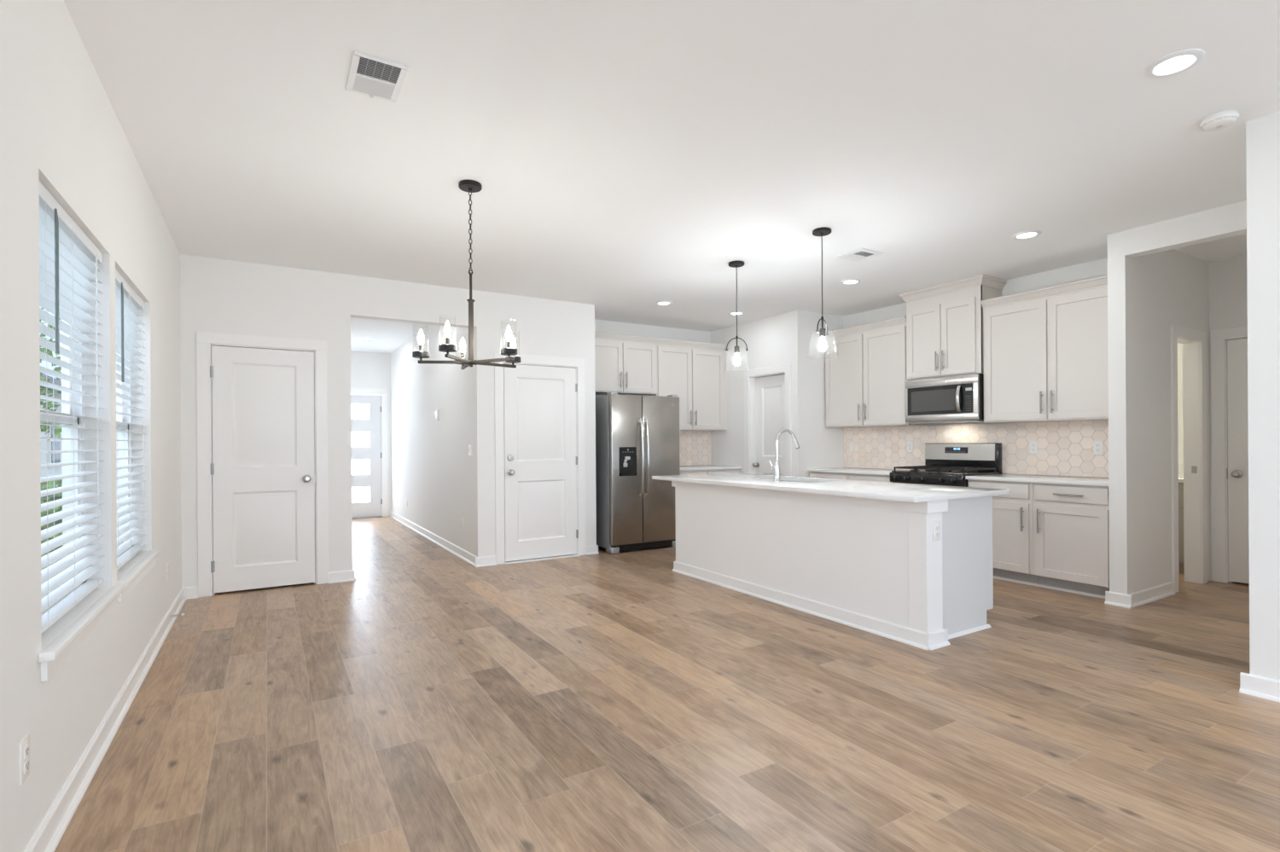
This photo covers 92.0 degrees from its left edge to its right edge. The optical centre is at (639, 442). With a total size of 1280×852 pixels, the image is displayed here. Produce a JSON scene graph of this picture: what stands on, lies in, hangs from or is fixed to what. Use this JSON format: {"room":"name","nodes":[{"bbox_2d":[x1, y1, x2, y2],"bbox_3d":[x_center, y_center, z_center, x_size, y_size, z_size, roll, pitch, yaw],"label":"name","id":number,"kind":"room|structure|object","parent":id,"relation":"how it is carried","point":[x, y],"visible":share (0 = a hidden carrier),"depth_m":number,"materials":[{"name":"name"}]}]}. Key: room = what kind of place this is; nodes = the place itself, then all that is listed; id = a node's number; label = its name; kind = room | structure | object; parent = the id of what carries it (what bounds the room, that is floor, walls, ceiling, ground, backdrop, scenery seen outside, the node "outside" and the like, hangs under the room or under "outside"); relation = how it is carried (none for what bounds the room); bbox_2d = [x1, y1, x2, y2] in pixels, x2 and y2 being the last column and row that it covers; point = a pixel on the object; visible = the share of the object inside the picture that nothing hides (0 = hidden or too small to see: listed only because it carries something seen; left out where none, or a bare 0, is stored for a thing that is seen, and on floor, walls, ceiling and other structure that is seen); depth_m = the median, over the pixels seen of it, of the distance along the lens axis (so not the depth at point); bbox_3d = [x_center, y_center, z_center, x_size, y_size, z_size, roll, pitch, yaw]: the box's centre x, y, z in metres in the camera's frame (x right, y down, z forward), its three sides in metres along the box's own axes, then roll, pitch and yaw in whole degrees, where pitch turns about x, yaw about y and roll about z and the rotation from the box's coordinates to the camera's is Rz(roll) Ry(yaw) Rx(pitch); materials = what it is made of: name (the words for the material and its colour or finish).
{"room":"open-plan kitchen","nodes":[
{"label":"open-plan kitchen","id":0,"kind":"room"},
{"bbox_2d":[0,0,181,851],"bbox_3d":[-2.480,-0.131,2.820,0.160,2.740,14.710,0,0,-31],"label":"wall","id":1,"kind":"structure","parent":0,"point":[60,128],"depth_m":2.13,"materials":[{"name":"white paint"}]},
{"bbox_2d":[18,733,29,785],"bbox_3d":[-1.712,0.882,1.720,0.009,0.116,0.072,0,0,-31],"label":"wall outlet","id":2,"kind":"object","parent":1,"relation":"attached to","point":[24,746],"visible":1,"depth_m":1.71,"materials":[{"name":"white plastic"}]},
{"bbox_2d":[23,744,29,759],"bbox_3d":[-1.710,0.862,1.721,0.004,0.029,0.034,0,0,-31],"label":"receptacle","id":3,"kind":"object","parent":2,"relation":"attached to","point":[26,746],"depth_m":1.72,"materials":[{"name":"grey plastic"}]},
{"bbox_2d":[23,758,29,773],"bbox_3d":[-1.710,0.902,1.721,0.004,0.029,0.034,0,0,-31],"label":"receptacle","id":4,"kind":"object","parent":2,"relation":"attached to","point":[26,760],"depth_m":1.72,"materials":[{"name":"grey plastic"}]},
{"bbox_2d":[38,307,125,681],"bbox_3d":[-2.118,-0.051,2.267,0.188,1.548,1.080,0,0,-31],"label":"window","id":5,"kind":"structure","parent":1,"relation":"in","point":[60,641],"depth_m":2.48,"materials":[{"name":"white plastic"}]},
{"bbox_2d":[38,180,104,633],"bbox_3d":[-2.099,-0.109,2.261,0.074,1.430,0.964,0,0,-31],"label":"window blind","id":6,"kind":"object","parent":5,"relation":"attached to","point":[67,255],"visible":0.73,"depth_m":2.27,"materials":[{"name":"white plastic"}]},
{"bbox_2d":[116,343,160,602],"bbox_3d":[-2.678,-0.048,3.194,0.188,1.548,1.055,0,0,-31],"label":"window","id":7,"kind":"structure","parent":1,"relation":"in","point":[137,567],"depth_m":3.51,"materials":[{"name":"white plastic"}]},
{"bbox_2d":[115,268,146,570],"bbox_3d":[-2.663,-0.105,3.197,0.074,1.430,0.959,0,0,-31],"label":"window blind","id":8,"kind":"object","parent":7,"relation":"attached to","point":[128,304],"visible":0.73,"depth_m":3.26,"materials":[{"name":"white plastic"}]},
{"bbox_2d":[165,561,168,581],"bbox_3d":[-3.187,0.868,4.165,0.009,0.116,0.072,0,0,-31],"label":"wall outlet","id":9,"kind":"object","parent":1,"relation":"attached to","point":[166,563],"visible":1,"depth_m":4.14,"materials":[{"name":"white plastic"}]},
{"bbox_2d":[170,613,185,617],"bbox_3d":[-3.183,1.191,4.253,0.077,0.020,0.020,0,0,-31],"label":"door stop","id":10,"kind":"object","parent":1,"relation":"attached to","point":[181,614],"visible":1,"depth_m":4.26,"materials":[{"name":"grey metal"}]},
{"bbox_2d":[23,511,599,851],"bbox_3d":[-1.920,1.189,5.640,3.700,0.092,10.450,0,0,-31],"label":"baseboard","id":11,"kind":"structure","parent":1,"relation":"attached to","point":[49,834],"depth_m":2.68,"materials":[{"name":"white paint"}]},
{"bbox_2d":[350,351,391,517],"bbox_3d":[-2.507,-0.131,11.464,9.046,2.740,0.120,0,0,-31],"label":"wall","id":12,"kind":"structure","parent":0,"point":[368,369],"depth_m":10.28,"materials":[{"name":"white paint"}]},
{"bbox_2d":[351,388,388,519],"bbox_3d":[-4.735,0.183,10.106,1.117,2.140,0.140,0,0,-31],"label":"door","id":13,"kind":"structure","parent":12,"relation":"in","point":[369,485],"depth_m":10.21,"materials":[{"name":"white paint"}]},
{"bbox_2d":[180,254,596,597],"bbox_3d":[-2.098,-0.134,5.908,3.686,2.740,0.120,0,0,-31],"label":"wall","id":14,"kind":"structure","parent":0,"point":[219,296],"depth_m":5.51,"materials":[{"name":"white paint"}]},
{"bbox_2d":[196,331,328,598],"bbox_3d":[-3.166,0.177,5.221,0.936,2.132,0.192,0,0,-31],"label":"door","id":15,"kind":"structure","parent":14,"relation":"in","point":[262,401],"depth_m":5.19,"materials":[{"name":"white paint"}]},
{"bbox_2d":[494,353,586,564],"bbox_3d":[-1.044,0.164,6.501,1.004,2.132,0.192,0,0,-31],"label":"door","id":16,"kind":"structure","parent":14,"relation":"in","point":[540,402],"depth_m":6.47,"materials":[{"name":"white paint"}]},
{"bbox_2d":[390,325,474,555],"bbox_3d":[-2.878,-0.129,8.339,0.120,2.740,4.848,0,0,-31],"label":"wall","id":17,"kind":"structure","parent":0,"point":[434,471],"depth_m":7.68,"materials":[{"name":"white paint"}]},
{"bbox_2d":[435,409,438,420],"bbox_3d":[-2.468,-0.331,7.517,0.026,0.140,0.090,0,0,-31],"label":"thermostat","id":18,"kind":"object","parent":17,"relation":"attached to","point":[436,410],"visible":1,"depth_m":7.49,"materials":[{"name":"white plastic"}]},
{"bbox_2d":[468,444,472,456],"bbox_3d":[-1.738,0.084,6.327,0.010,0.116,0.118,0,0,-31],"label":"light switch","id":19,"kind":"object","parent":17,"relation":"attached to","point":[470,450],"visible":1,"depth_m":6.31,"materials":[{"name":"white plastic"}]},
{"bbox_2d":[594,319,710,465],"bbox_3d":[0.361,-0.149,8.226,3.160,2.740,0.120,0,0,-31],"label":"wall","id":20,"kind":"structure","parent":0,"point":[602,326],"depth_m":8.03,"materials":[{"name":"white paint"}]},
{"bbox_2d":[594,331,657,395],"bbox_3d":[-0.317,-0.937,7.514,1.023,0.695,0.400,0,0,-31],"label":"upper cabinet","id":21,"kind":"object","parent":20,"relation":"attached to","point":[625,364],"visible":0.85,"depth_m":7.41,"materials":[{"name":"white paint"}]},
{"bbox_2d":[648,337,727,430],"bbox_3d":[0.604,-0.723,8.070,1.119,1.135,0.402,0,0,-31],"label":"upper cabinet","id":22,"kind":"object","parent":20,"relation":"attached to","point":[693,371],"depth_m":7.94,"materials":[{"name":"white paint"}]},
{"bbox_2d":[679,430,711,465],"bbox_3d":[0.506,0.082,8.238,1.117,0.473,0.008,0,0,-31],"label":"tile backsplash","id":23,"kind":"structure","parent":20,"relation":"attached to","point":[695,446],"depth_m":8.38,"materials":[{"name":"tile"}]},
{"bbox_2d":[54,517,1279,851],"bbox_3d":[1.358,1.244,5.225,9.568,0.060,17.484,0,0,-31],"label":"floor","id":24,"kind":"structure","parent":0,"point":[430,700],"depth_m":2.68,"materials":[{"name":"brown wood"}]},
{"bbox_2d":[595,392,680,554],"bbox_3d":[-0.117,0.336,7.271,0.900,1.768,0.917,0,0,-31],"label":"refrigerator","id":25,"kind":"object","parent":24,"relation":"on","point":[637,436],"visible":0.94,"depth_m":6.89,"materials":[{"name":"grey metal"}]},
{"bbox_2d":[680,469,739,475],"bbox_3d":[0.685,0.784,7.956,1.105,0.869,0.665,0,0,-31],"label":"base cabinet","id":26,"kind":"object","parent":24,"relation":"on","point":[724,471],"visible":0.12,"depth_m":7.74,"materials":[{"name":"white paint"}]},
{"bbox_2d":[680,465,741,471],"bbox_3d":[0.669,0.334,7.965,1.124,0.030,0.640,0,0,-31],"label":"countertop","id":27,"kind":"structure","parent":26,"relation":"on","point":[708,467],"depth_m":7.84,"materials":[{"name":"white stone"}]},
{"bbox_2d":[809,471,848,479],"bbox_3d":[2.359,0.774,7.119,0.646,0.869,0.558,0,0,-31],"label":"base cabinet","id":28,"kind":"object","parent":24,"relation":"on","point":[812,474],"visible":0.06,"depth_m":6.95,"materials":[{"name":"white paint"}]},
{"bbox_2d":[651,472,1009,651],"bbox_3d":[1.263,0.765,4.964,0.987,0.900,2.800,0,0,-31],"label":"kitchen island","id":29,"kind":"object","parent":24,"relation":"on","point":[860,555],"visible":0.99,"depth_m":4.13,"materials":[{"name":"white paint"}]},
{"bbox_2d":[651,472,1009,502],"bbox_3d":[1.260,0.331,4.964,0.987,0.031,2.800,0,0,-31],"label":"island countertop","id":30,"kind":"structure","parent":29,"relation":"on","point":[870,490],"depth_m":4.34,"materials":[{"name":"white stone"}]},
{"bbox_2d":[768,429,799,482],"bbox_3d":[1.181,0.103,5.027,0.275,0.425,0.096,0,0,-31],"label":"kitchen faucet","id":31,"kind":"object","parent":30,"relation":"on","point":[776,466],"visible":1,"depth_m":4.95,"materials":[{"name":"silver metal"}]},
{"bbox_2d":[932,521,940,541],"bbox_3d":[1.762,0.527,3.668,0.070,0.116,0.009,0,0,-31],"label":"wall outlet","id":32,"kind":"object","parent":29,"relation":"attached to","point":[936,525],"visible":1,"depth_m":3.66,"materials":[{"name":"white plastic"}]},
{"bbox_2d":[848,473,892,482],"bbox_3d":[2.649,0.772,6.638,0.646,0.869,0.560,0,0,-31],"label":"base cabinet","id":33,"kind":"object","parent":24,"relation":"on","point":[851,476],"visible":0.08,"depth_m":6.49,"materials":[{"name":"white paint"}]},
{"bbox_2d":[807,467,901,476],"bbox_3d":[2.506,0.322,6.884,0.636,0.030,1.124,0,0,-31],"label":"countertop","id":34,"kind":"structure","parent":33,"relation":"on","point":[840,470],"depth_m":6.78,"materials":[{"name":"white stone"}]},
{"bbox_2d":[890,442,1002,487],"bbox_3d":[2.968,0.608,6.046,0.695,1.193,0.770,0,0,-31],"label":"gas range","id":35,"kind":"object","parent":24,"relation":"on","point":[945,464],"visible":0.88,"depth_m":6.01,"materials":[{"name":"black metal"}]},
{"bbox_2d":[891,469,999,476],"bbox_3d":[2.975,0.299,6.051,0.554,0.025,0.770,0,0,-31],"label":"cooktop","id":36,"kind":"object","parent":35,"relation":"in","point":[986,472],"depth_m":5.87,"materials":[{"name":"black metal"}]},
{"bbox_2d":[967,479,1038,586],"bbox_3d":[3.341,0.767,5.491,0.646,0.869,0.551,0,0,-31],"label":"base cabinet","id":37,"kind":"object","parent":24,"relation":"on","point":[1012,513],"visible":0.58,"depth_m":5.25,"materials":[{"name":"white paint"}]},
{"bbox_2d":[1033,482,1109,599],"bbox_3d":[3.631,0.766,5.012,0.646,0.869,0.563,0,0,-31],"label":"base cabinet","id":38,"kind":"object","parent":24,"relation":"on","point":[1071,522],"visible":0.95,"depth_m":4.87,"materials":[{"name":"white paint"}]},
{"bbox_2d":[965,473,1108,486],"bbox_3d":[3.492,0.316,5.251,0.636,0.030,1.118,0,0,-31],"label":"countertop","id":39,"kind":"structure","parent":38,"relation":"on","point":[1011,478],"depth_m":5.15,"materials":[{"name":"white stone"}]},
{"bbox_2d":[1178,464,1184,574],"bbox_3d":[4.965,0.712,6.509,1.170,0.960,1.660,0,0,-31],"label":"bathroom vanity","id":40,"kind":"object","parent":24,"relation":"on","point":[1181,558],"visible":0.02,"depth_m":5.56,"materials":[{"name":"grey paint"}]},
{"bbox_2d":[63,0,1279,354],"bbox_3d":[1.293,-1.585,5.196,9.400,0.120,15.050,0,0,-31],"label":"ceiling","id":41,"kind":"structure","parent":0,"point":[622,154],"depth_m":3.05,"materials":[{"name":"white paint"}]},
{"bbox_2d":[360,337,373,340],"bbox_3d":[-3.931,-1.487,8.895,0.186,0.010,0.186,0,0,-31],"label":"recessed light","id":42,"kind":"object","parent":41,"relation":"in","point":[364,339],"visible":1,"depth_m":8.90,"materials":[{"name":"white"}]},
{"bbox_2d":[345,50,408,103],"bbox_3d":[-1.092,-1.502,2.559,0.200,0.016,0.305,0,0,-31],"label":"ceiling vent","id":43,"kind":"object","parent":41,"relation":"in","point":[373,77],"visible":1,"depth_m":2.54,"materials":[{"name":"grey metal"}]},
{"bbox_2d":[412,180,520,369],"bbox_3d":[-0.993,-0.975,3.636,0.630,1.072,0.619,0,0,-31],"label":"chandelier","id":44,"kind":"object","parent":41,"relation":"hanging from","point":[470,186],"visible":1,"depth_m":3.59,"materials":[{"name":"black metal"}]},
{"bbox_2d":[655,301,672,305],"bbox_3d":[0.260,-1.514,6.726,0.186,0.010,0.186,0,0,-31],"label":"recessed light","id":45,"kind":"object","parent":41,"relation":"in","point":[660,303],"visible":1,"depth_m":6.72,"materials":[{"name":"white plastic"}]},
{"bbox_2d":[728,311,744,315],"bbox_3d":[1.137,-1.519,7.285,0.186,0.010,0.186,0,0,-31],"label":"recessed light","id":46,"kind":"object","parent":41,"relation":"in","point":[734,313],"visible":0.95,"depth_m":7.27,"materials":[{"name":"white plastic"}]},
{"bbox_2d":[725,260,748,366],"bbox_3d":[0.820,-1.065,5.236,0.218,0.914,0.218,0,0,-31],"label":"pendant light","id":47,"kind":"object","parent":41,"relation":"hanging from","point":[736,361],"visible":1,"depth_m":5.22,"materials":[{"name":"black metal"}]},
{"bbox_2d":[734,346,739,354],"bbox_3d":[0.822,-0.783,5.236,0.042,0.060,0.042,0,0,-31],"label":"socket","id":48,"kind":"object","parent":47,"relation":"attached to","point":[736,348],"depth_m":5.22,"materials":[{"name":"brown metal"}]},
{"bbox_2d":[812,226,831,351],"bbox_3d":[1.311,-1.068,4.444,0.218,0.914,0.218,0,0,-31],"label":"pendant light","id":49,"kind":"object","parent":41,"relation":"hanging from","point":[823,231],"visible":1,"depth_m":4.43,"materials":[{"name":"black metal"}]},
{"bbox_2d":[819,328,825,337],"bbox_3d":[1.312,-0.786,4.444,0.042,0.060,0.042,0,0,-31],"label":"socket","id":50,"kind":"object","parent":49,"relation":"attached to","point":[822,331],"depth_m":4.43,"materials":[{"name":"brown metal"}]},
{"bbox_2d":[840,279,861,285],"bbox_3d":[2.005,-1.525,5.876,0.186,0.010,0.186,0,0,-31],"label":"recessed light","id":51,"kind":"object","parent":41,"relation":"in","point":[849,282],"visible":1,"depth_m":5.87,"materials":[{"name":"white plastic"}]},
{"bbox_2d":[836,248,883,261],"bbox_3d":[1.789,-1.520,5.033,0.255,0.016,0.265,0,0,-31],"label":"ceiling vent","id":52,"kind":"object","parent":41,"relation":"in","point":[860,254],"visible":1,"depth_m":5.02,"materials":[{"name":"grey metal"}]},
{"bbox_2d":[1012,230,1041,239],"bbox_3d":[2.856,-1.530,4.564,0.186,0.010,0.186,0,0,-31],"label":"recessed light","id":53,"kind":"object","parent":41,"relation":"in","point":[1030,234],"visible":1,"depth_m":4.56,"materials":[{"name":"white plastic"}]},
{"bbox_2d":[1144,48,1204,77],"bbox_3d":[2.155,-1.526,2.493,0.186,0.010,0.186,0,0,-31],"label":"recessed light","id":54,"kind":"object","parent":41,"relation":"in","point":[1176,62],"visible":1,"depth_m":2.48,"materials":[{"name":"white plastic"}]},
{"bbox_2d":[1199,110,1239,131],"bbox_3d":[2.734,-1.511,2.915,0.136,0.046,0.136,0,0,-31],"label":"smoke detector","id":55,"kind":"object","parent":41,"relation":"attached to","point":[1223,119],"visible":1,"depth_m":2.88,"materials":[{"name":"white plastic"}]},
{"bbox_2d":[710,309,805,477],"bbox_3d":[1.456,-0.156,7.863,0.120,2.740,1.633,0,0,-31],"label":"wall","id":56,"kind":"structure","parent":0,"point":[778,340],"depth_m":7.66,"materials":[{"name":"white paint"}]},
{"bbox_2d":[744,363,791,476],"bbox_3d":[1.617,0.147,7.611,0.167,2.132,0.818,0,0,-31],"label":"door","id":57,"kind":"structure","parent":56,"relation":"in","point":[767,391],"depth_m":7.68,"materials":[{"name":"white paint"}]},
{"bbox_2d":[804,311,843,477],"bbox_3d":[2.176,-0.161,7.414,0.650,2.740,0.120,0,0,-31],"label":"wall","id":58,"kind":"structure","parent":0,"point":[824,446],"depth_m":7.30,"materials":[{"name":"white paint"}]},
{"bbox_2d":[843,257,1107,477],"bbox_3d":[2.899,-0.165,6.963,0.120,2.740,4.666,0,0,-31],"label":"wall","id":59,"kind":"structure","parent":0,"point":[1096,268],"depth_m":5.69,"materials":[{"name":"white paint"}]},
{"bbox_2d":[824,315,927,427],"bbox_3d":[2.608,-0.741,6.950,0.380,1.125,1.110,0,0,-31],"label":"upper cabinet","id":60,"kind":"object","parent":59,"relation":"attached to","point":[865,364],"visible":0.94,"depth_m":6.82,"materials":[{"name":"white paint"}]},
{"bbox_2d":[899,274,1006,380],"bbox_3d":[3.083,-1.088,6.130,0.410,0.894,0.876,0,0,-31],"label":"upper cabinet","id":61,"kind":"object","parent":59,"relation":"attached to","point":[945,322],"visible":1,"depth_m":5.99,"materials":[{"name":"white paint"}]},
{"bbox_2d":[904,373,983,424],"bbox_3d":[3.070,-0.413,6.116,0.434,0.438,0.762,0,0,-31],"label":"microwave","id":62,"kind":"object","parent":61,"relation":"attached to","point":[959,398],"visible":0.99,"depth_m":5.97,"materials":[{"name":"silver metal"}]},
{"bbox_2d":[843,419,1108,477],"bbox_3d":[3.266,0.060,6.231,0.008,0.483,3.029,0,0,-31],"label":"tile backsplash","id":63,"kind":"structure","parent":59,"relation":"attached to","point":[1064,448],"depth_m":5.84,"materials":[{"name":"tile"}]},
{"bbox_2d":[849,442,855,452],"bbox_3d":[2.545,0.055,7.410,0.010,0.116,0.072,0,0,-31],"label":"light switch","id":64,"kind":"object","parent":63,"relation":"attached to","point":[852,444],"visible":1,"depth_m":7.40,"materials":[{"name":"white plastic"}]},
{"bbox_2d":[907,442,913,452],"bbox_3d":[2.946,0.052,6.745,0.009,0.116,0.072,0,0,-31],"label":"wall outlet","id":65,"kind":"object","parent":63,"relation":"attached to","point":[910,445],"visible":1,"depth_m":6.74,"materials":[{"name":"white plastic"}]},
{"bbox_2d":[1029,441,1037,453],"bbox_3d":[3.604,0.048,5.655,0.009,0.116,0.072,0,0,-31],"label":"wall outlet","id":66,"kind":"object","parent":63,"relation":"attached to","point":[1032,445],"visible":1,"depth_m":5.65,"materials":[{"name":"white plastic"}]},
{"bbox_2d":[1093,441,1103,454],"bbox_3d":[3.869,0.047,5.216,0.009,0.116,0.072,0,0,-31],"label":"wall outlet","id":67,"kind":"object","parent":63,"relation":"attached to","point":[1097,445],"visible":1,"depth_m":5.21,"materials":[{"name":"white plastic"}]},
{"bbox_2d":[980,275,1108,423],"bbox_3d":[3.592,-0.747,5.320,0.380,1.125,1.125,0,0,-31],"label":"upper cabinet","id":68,"kind":"object","parent":59,"relation":"attached to","point":[1045,350],"visible":0.87,"depth_m":5.26,"materials":[{"name":"white paint"}]},
{"bbox_2d":[1107,200,1246,594],"bbox_3d":[4.983,-0.178,4.853,2.850,2.740,1.100,0,0,-31],"label":"wall","id":69,"kind":"structure","parent":0,"point":[1153,286],"depth_m":4.60,"materials":[{"name":"white paint"}]},
{"bbox_2d":[1104,581,1175,609],"bbox_3d":[3.833,1.153,4.727,0.795,0.092,0.162,0,0,-31],"label":"baseboard","id":70,"kind":"structure","parent":69,"relation":"attached to","point":[1142,597],"depth_m":4.58,"materials":[{"name":"white paint"}]},
{"bbox_2d":[1169,325,1207,593],"bbox_3d":[4.481,0.131,5.117,0.682,2.128,0.127,0,0,-31],"label":"door frame","id":71,"kind":"structure","parent":69,"relation":"in","point":[1193,341],"depth_m":5.22,"materials":[{"name":"white paint"}]},
{"bbox_2d":[1177,343,1183,464],"bbox_3d":[5.120,-0.179,7.500,0.120,2.740,14.550,0,0,-31],"label":"wall","id":72,"kind":"structure","parent":0,"point":[1180,423],"depth_m":6.48,"materials":[{"name":"white paint"}]},
{"bbox_2d":[1208,255,1247,581],"bbox_3d":[5.213,-0.180,4.928,0.120,2.740,0.990,0,0,-31],"label":"wall","id":73,"kind":"structure","parent":0,"point":[1227,278],"depth_m":5.23,"materials":[{"name":"white paint"}]},
{"bbox_2d":[1210,325,1249,583],"bbox_3d":[5.170,0.113,4.933,0.192,2.155,0.905,0,0,-31],"label":"door","id":74,"kind":"structure","parent":73,"relation":"in","point":[1229,346],"depth_m":5.21,"materials":[{"name":"white paint"}]},
{"bbox_2d":[1245,111,1279,680],"bbox_3d":[5.873,-0.184,2.102,4.170,2.740,4.530,0,0,-31],"label":"wall","id":75,"kind":"structure","parent":0,"point":[1263,133],"depth_m":2.91,"materials":[{"name":"white paint"}]},
{"bbox_2d":[1239,672,1279,703],"bbox_3d":[4.075,1.151,1.030,0.030,0.092,4.560,0,0,-31],"label":"baseboard","id":76,"kind":"structure","parent":75,"relation":"attached to","point":[1253,685],"depth_m":2.92,"materials":[{"name":"white paint"}]},
{"label":"outside","id":77,"kind":"structure","parent":0,"visible":0},
{"bbox_3d":[-12.907,1.635,21.404,120.000,0.060,130.000,0,0,-31],"label":"lawn","id":78,"kind":"structure","parent":77,"visible":0},
{"bbox_2d":[39,308,61,440],"bbox_3d":[-9.442,-0.241,8.854,2.460,3.650,2.451,0,0,-31],"label":"tree","id":79,"kind":"object","parent":78,"relation":"on","point":[43,391],"visible":0.07,"depth_m":9.45,"materials":[{"name":"green plant"}]},
{"bbox_2d":[40,372,62,488],"bbox_3d":[-19.766,-1.052,14.355,9.000,5.400,18.000,0,0,-31],"label":"house","id":80,"kind":"structure","parent":78,"relation":"on","point":[57,443],"depth_m":18.31,"materials":[{"name":"white"}]},
{"bbox_2d":[40,500,62,564],"bbox_3d":[-7.309,1.139,7.735,1.548,0.865,1.352,0,0,22],"label":"shrub","id":81,"kind":"object","parent":78,"relation":"on","point":[43,514],"visible":0.08,"depth_m":7.51,"materials":[{"name":"green plant"}]},
{"bbox_2d":[40,479,62,503],"bbox_3d":[-10.902,1.121,11.311,1.849,0.946,1.757,0,0,-31],"label":"shrub","id":82,"kind":"object","parent":78,"relation":"on","point":[50,484],"visible":0.12,"depth_m":11.08,"materials":[{"name":"green plant"}]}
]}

